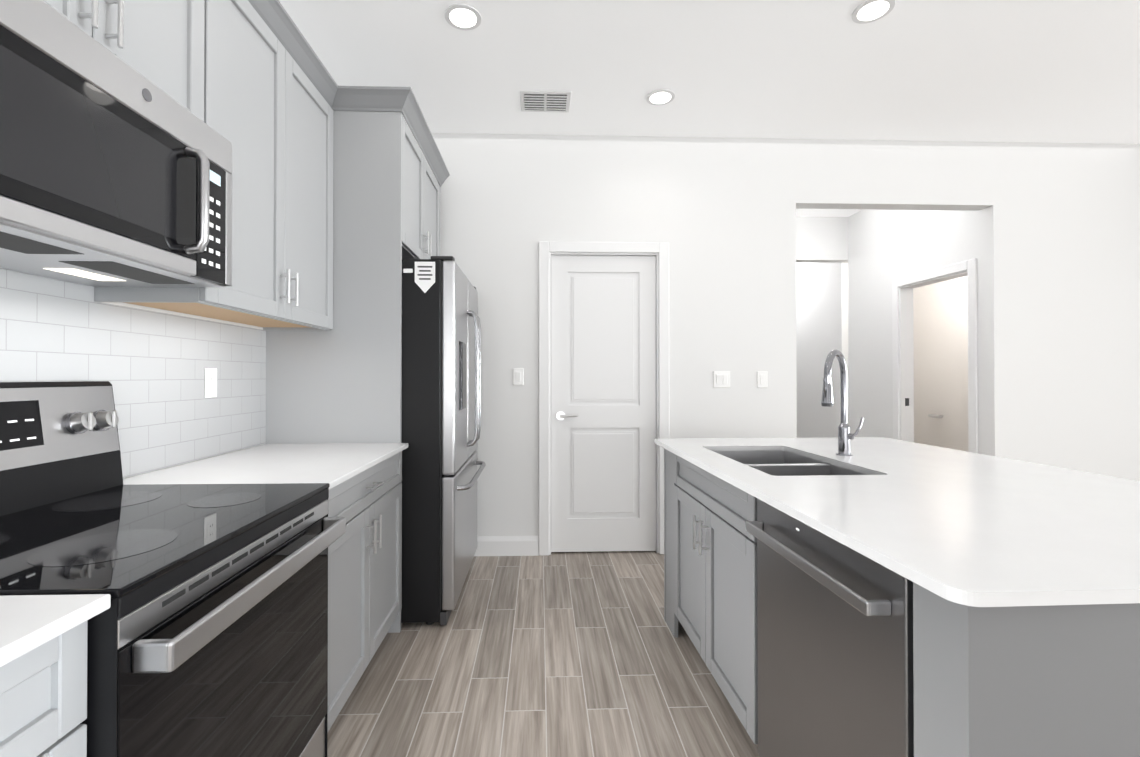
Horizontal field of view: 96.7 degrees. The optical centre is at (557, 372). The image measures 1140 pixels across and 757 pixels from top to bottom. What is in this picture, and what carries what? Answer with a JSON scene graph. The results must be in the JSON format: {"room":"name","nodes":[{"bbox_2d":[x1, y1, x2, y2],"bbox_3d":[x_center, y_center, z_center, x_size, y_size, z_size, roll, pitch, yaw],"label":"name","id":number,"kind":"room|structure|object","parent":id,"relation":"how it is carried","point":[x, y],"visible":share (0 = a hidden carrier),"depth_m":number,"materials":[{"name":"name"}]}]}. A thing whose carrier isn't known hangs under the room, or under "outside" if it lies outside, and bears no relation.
{"room":"kitchen","nodes":[
{"label":"kitchen","id":0,"kind":"room"},
{"bbox_2d":[2,268,262,478],"bbox_3d":[-1.459,-0.208,2.279,0.120,2.920,11.200,0,0,-2],"label":"wall","id":1,"kind":"structure","parent":0,"point":[172,312],"depth_m":1.84,"materials":[{"name":"white paint"}]},
{"bbox_2d":[43,0,204,121],"bbox_3d":[-1.177,-0.998,1.127,0.360,0.616,0.756,0,0,-2],"label":"upper cabinet","id":2,"kind":"object","parent":1,"relation":"attached to","point":[159,44],"visible":0.46,"depth_m":1.33,"materials":[{"name":"grey paint"}]},
{"bbox_2d":[0,0,231,287],"bbox_3d":[-1.125,-0.471,1.125,0.449,0.431,0.752,0,0,-2],"label":"microwave","id":3,"kind":"object","parent":2,"relation":"attached to","point":[115,171],"visible":1,"depth_m":1.08,"materials":[{"name":"grey metal"}]},
{"bbox_2d":[0,268,265,477],"bbox_3d":[-1.338,0.190,0.555,0.006,0.900,3.752,0,0,-2],"label":"tile backsplash","id":4,"kind":"structure","parent":1,"relation":"attached to","point":[150,366],"depth_m":1.69,"materials":[{"name":"white tile"}]},
{"bbox_2d":[205,368,216,397],"bbox_3d":[-1.379,0.040,2.020,0.008,0.117,0.072,0,0,-2],"label":"outlet","id":5,"kind":"object","parent":4,"relation":"attached to","point":[210,382],"visible":1,"depth_m":2.01,"materials":[{"name":"white plastic"}]},
{"bbox_2d":[94,0,333,329],"bbox_3d":[-1.206,-0.754,1.974,0.360,1.092,0.935,0,0,-2],"label":"upper cabinet","id":6,"kind":"object","parent":1,"relation":"attached to","point":[268,113],"visible":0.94,"depth_m":1.87,"materials":[{"name":"grey paint"}]},
{"bbox_2d":[327,551,759,756],"bbox_3d":[2.734,1.302,2.410,8.510,0.100,11.200,0,0,-2],"label":"floor","id":7,"kind":"structure","parent":0,"point":[570,654],"depth_m":2.07,"materials":[{"name":"brown wood"}]},
{"bbox_2d":[0,620,87,756],"bbox_3d":[-1.006,0.793,0.462,0.647,0.892,0.552,0,0,-2],"label":"base cabinet","id":8,"kind":"object","parent":7,"relation":"on","point":[43,700],"visible":0.85,"depth_m":0.67,"materials":[{"name":"grey paint"}]},
{"bbox_2d":[0,594,110,666],"bbox_3d":[-0.966,0.331,-0.284,0.677,0.022,2.052,0,0,-2],"label":"countertop","id":9,"kind":"structure","parent":8,"relation":"on","point":[28,623],"depth_m":0.69,"materials":[{"name":"white stone"}]},
{"bbox_2d":[0,381,345,756],"bbox_3d":[-0.979,0.633,1.123,0.742,1.222,0.756,0,0,-2],"label":"range","id":10,"kind":"object","parent":7,"relation":"on","point":[207,633],"visible":0.98,"depth_m":1.09,"materials":[{"name":"black glass"}]},
{"bbox_2d":[266,111,439,632],"bbox_3d":[-1.078,-0.019,2.930,0.680,2.550,0.972,0,0,-2],"label":"tall cabinet","id":11,"kind":"object","parent":7,"relation":"on","point":[340,381],"visible":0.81,"depth_m":2.45,"materials":[{"name":"grey paint"}]},
{"bbox_2d":[328,451,401,730],"bbox_3d":[-1.038,0.804,1.970,0.684,0.892,0.935,0,0,-2],"label":"base cabinet","id":12,"kind":"object","parent":7,"relation":"on","point":[364,579],"visible":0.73,"depth_m":1.92,"materials":[{"name":"grey paint"}]},
{"bbox_2d":[123,443,407,489],"bbox_3d":[-1.042,0.347,1.972,0.677,0.022,0.935,0,0,-2],"label":"countertop","id":13,"kind":"structure","parent":12,"relation":"on","point":[333,465],"depth_m":1.83,"materials":[{"name":"white stone"}]},
{"bbox_2d":[401,256,485,624],"bbox_3d":[-0.919,0.341,2.931,0.943,1.831,0.912,0,0,-2],"label":"refrigerator","id":14,"kind":"object","parent":7,"relation":"on","point":[441,380],"visible":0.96,"depth_m":2.49,"materials":[{"name":"silver metal"}]},
{"bbox_2d":[664,449,747,732],"bbox_3d":[1.001,0.804,2.070,0.860,0.892,1.060,0,0,-3],"label":"base cabinet","id":15,"kind":"object","parent":7,"relation":"on","point":[706,516],"depth_m":1.92,"materials":[{"name":"grey paint"}]},
{"bbox_2d":[655,437,1139,606],"bbox_3d":[1.165,0.345,1.721,1.230,0.022,1.870,0,0,-3],"label":"countertop","id":16,"kind":"structure","parent":15,"relation":"on","point":[968,528],"depth_m":1.19,"materials":[{"name":"white stone"}]},
{"bbox_2d":[713,450,866,475],"bbox_3d":[0.877,0.497,2.000,0.419,0.278,0.724,0,0,-3],"label":"double-bowl sink","id":17,"kind":"object","parent":16,"relation":"in","point":[778,463],"visible":0.1,"depth_m":2.02,"materials":[{"name":"silver metal"}]},
{"bbox_2d":[821,349,863,455],"bbox_3d":[1.135,0.121,2.021,0.238,0.430,0.170,0,0,-3],"label":"pull-down faucet","id":18,"kind":"object","parent":16,"relation":"on","point":[845,436],"visible":1,"depth_m":2.06,"materials":[{"name":"silver metal"}]},
{"bbox_2d":[746,498,913,756],"bbox_3d":[0.881,0.801,1.226,0.638,0.886,0.604,0,0,-3],"label":"dishwasher","id":19,"kind":"object","parent":7,"relation":"on","point":[835,650],"visible":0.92,"depth_m":1.15,"materials":[{"name":"grey metal"}]},
{"bbox_2d":[748,494,1139,756],"bbox_3d":[1.048,0.798,1.185,0.860,0.892,0.757,0,0,-3],"label":"base cabinet","id":20,"kind":"object","parent":7,"relation":"on","point":[1042,681],"depth_m":0.80,"materials":[{"name":"grey paint"}]},
{"bbox_2d":[279,0,1139,216],"bbox_3d":[2.734,-1.717,2.430,8.510,0.100,11.200,0,0,-2],"label":"ceiling","id":21,"kind":"structure","parent":0,"point":[1050,71],"depth_m":2.74,"materials":[{"name":"white paint"}]},
{"bbox_2d":[445,4,480,30],"bbox_3d":[-0.441,-1.664,2.373,0.170,0.007,0.170,0,0,-2],"label":"recessed light","id":22,"kind":"object","parent":21,"relation":"in","point":[465,17],"visible":1,"depth_m":2.37,"materials":[{"name":"white paint"}]},
{"bbox_2d":[520,91,570,112],"bbox_3d":[-0.073,-1.657,3.101,0.305,0.010,0.230,0,0,-2],"label":"ceiling vent","id":23,"kind":"object","parent":21,"relation":"in","point":[544,101],"visible":1,"depth_m":3.08,"materials":[{"name":"white metal"}]},
{"bbox_2d":[646,89,674,105],"bbox_3d":[0.622,-1.659,3.054,0.170,0.007,0.170,0,0,-2],"label":"recessed light","id":24,"kind":"object","parent":21,"relation":"in","point":[660,97],"visible":1,"depth_m":3.04,"materials":[{"name":"white paint"}]},
{"bbox_2d":[852,0,894,23],"bbox_3d":[1.450,-1.664,2.326,0.170,0.007,0.170,0,0,-2],"label":"recessed light","id":25,"kind":"object","parent":21,"relation":"in","point":[868,11],"visible":1,"depth_m":2.32,"materials":[{"name":"white paint"}]},
{"bbox_2d":[412,133,1139,535],"bbox_3d":[2.752,-0.199,3.675,8.390,2.920,0.120,0,0,-2],"label":"wall","id":26,"kind":"structure","parent":0,"point":[1060,305],"depth_m":3.58,"materials":[{"name":"white paint"}]},
{"bbox_2d":[474,536,538,555],"bbox_3d":[-0.783,1.194,3.480,1.308,0.132,0.014,0,0,-2],"label":"baseboard","id":27,"kind":"structure","parent":26,"relation":"attached to","point":[507,545],"depth_m":3.48,"materials":[{"name":"white paint"}]},
{"bbox_2d":[513,368,523,384],"bbox_3d":[-0.270,0.025,3.506,0.072,0.117,0.010,0,0,-2],"label":"light switch","id":28,"kind":"object","parent":26,"relation":"attached to","point":[518,376],"visible":1,"depth_m":3.50,"materials":[{"name":"white plastic"}]},
{"bbox_2d":[551,255,655,551],"bbox_3d":[0.326,0.212,3.540,0.735,2.072,0.092,0,0,-2],"label":"pantry door","id":29,"kind":"structure","parent":26,"relation":"in","point":[603,402],"depth_m":3.55,"materials":[{"name":"white paint"}]},
{"bbox_2d":[539,241,668,555],"bbox_3d":[0.325,0.175,3.583,0.909,2.171,0.137,0,0,-2],"label":"door frame","id":30,"kind":"structure","parent":26,"relation":"attached to","point":[659,251],"depth_m":3.52,"materials":[{"name":"white paint"}]},
{"bbox_2d":[713,371,729,387],"bbox_3d":[1.155,0.045,3.554,0.118,0.117,0.010,0,0,-2],"label":"light switch","id":31,"kind":"object","parent":26,"relation":"attached to","point":[721,379],"visible":1,"depth_m":3.55,"materials":[{"name":"white plastic"}]},
{"bbox_2d":[757,371,767,387],"bbox_3d":[1.444,0.045,3.563,0.072,0.117,0.010,0,0,-2],"label":"light switch","id":32,"kind":"object","parent":26,"relation":"attached to","point":[762,379],"visible":1,"depth_m":3.56,"materials":[{"name":"white plastic"}]},
{"bbox_2d":[796,216,847,262],"bbox_3d":[1.989,-0.188,5.367,2.400,2.920,0.120,0,0,-2],"label":"wall","id":33,"kind":"structure","parent":0,"point":[818,239],"depth_m":5.34,"materials":[{"name":"white paint"}]},
{"bbox_2d":[796,209,979,453],"bbox_3d":[3.138,-0.189,5.129,0.120,2.920,2.760,0,0,-2],"label":"wall","id":34,"kind":"structure","parent":0,"point":[878,251],"depth_m":5.06,"materials":[{"name":"white paint"}]},
{"bbox_2d":[892,258,977,452],"bbox_3d":[3.160,0.207,4.208,0.137,2.116,0.892,0,0,-2],"label":"door frame","id":35,"kind":"structure","parent":34,"relation":"attached to","point":[903,358],"depth_m":4.57,"materials":[{"name":"white paint"}]},
{"bbox_2d":[913,276,967,451],"bbox_3d":[4.495,-0.188,5.238,0.100,2.920,2.886,0,0,-2],"label":"wall","id":36,"kind":"structure","parent":0,"point":[940,325],"depth_m":5.83,"materials":[{"name":"white paint"}]},
{"bbox_2d":[928,414,942,417],"bbox_3d":[4.375,0.496,5.832,0.100,0.040,0.160,0,0,-2],"label":"holder","id":37,"kind":"object","parent":36,"relation":"attached to","point":[935,416],"visible":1,"depth_m":5.81,"materials":[{"name":"silver metal"}]},
{"bbox_3d":[-1.130,-0.770,-0.282,0.360,1.092,2.052,0,0,-2],"label":"upper cabinet","id":38,"kind":"object","parent":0,"visible":0},
{"bbox_2d":[248,0,449,186],"bbox_3d":[-0.851,-1.322,1.069,0.400,0.088,4.725,0,0,-2],"label":"crown molding","id":39,"kind":"structure","parent":38,"relation":"attached to","point":[278,21],"depth_m":2.41,"materials":[{"name":"grey paint"}]}
]}

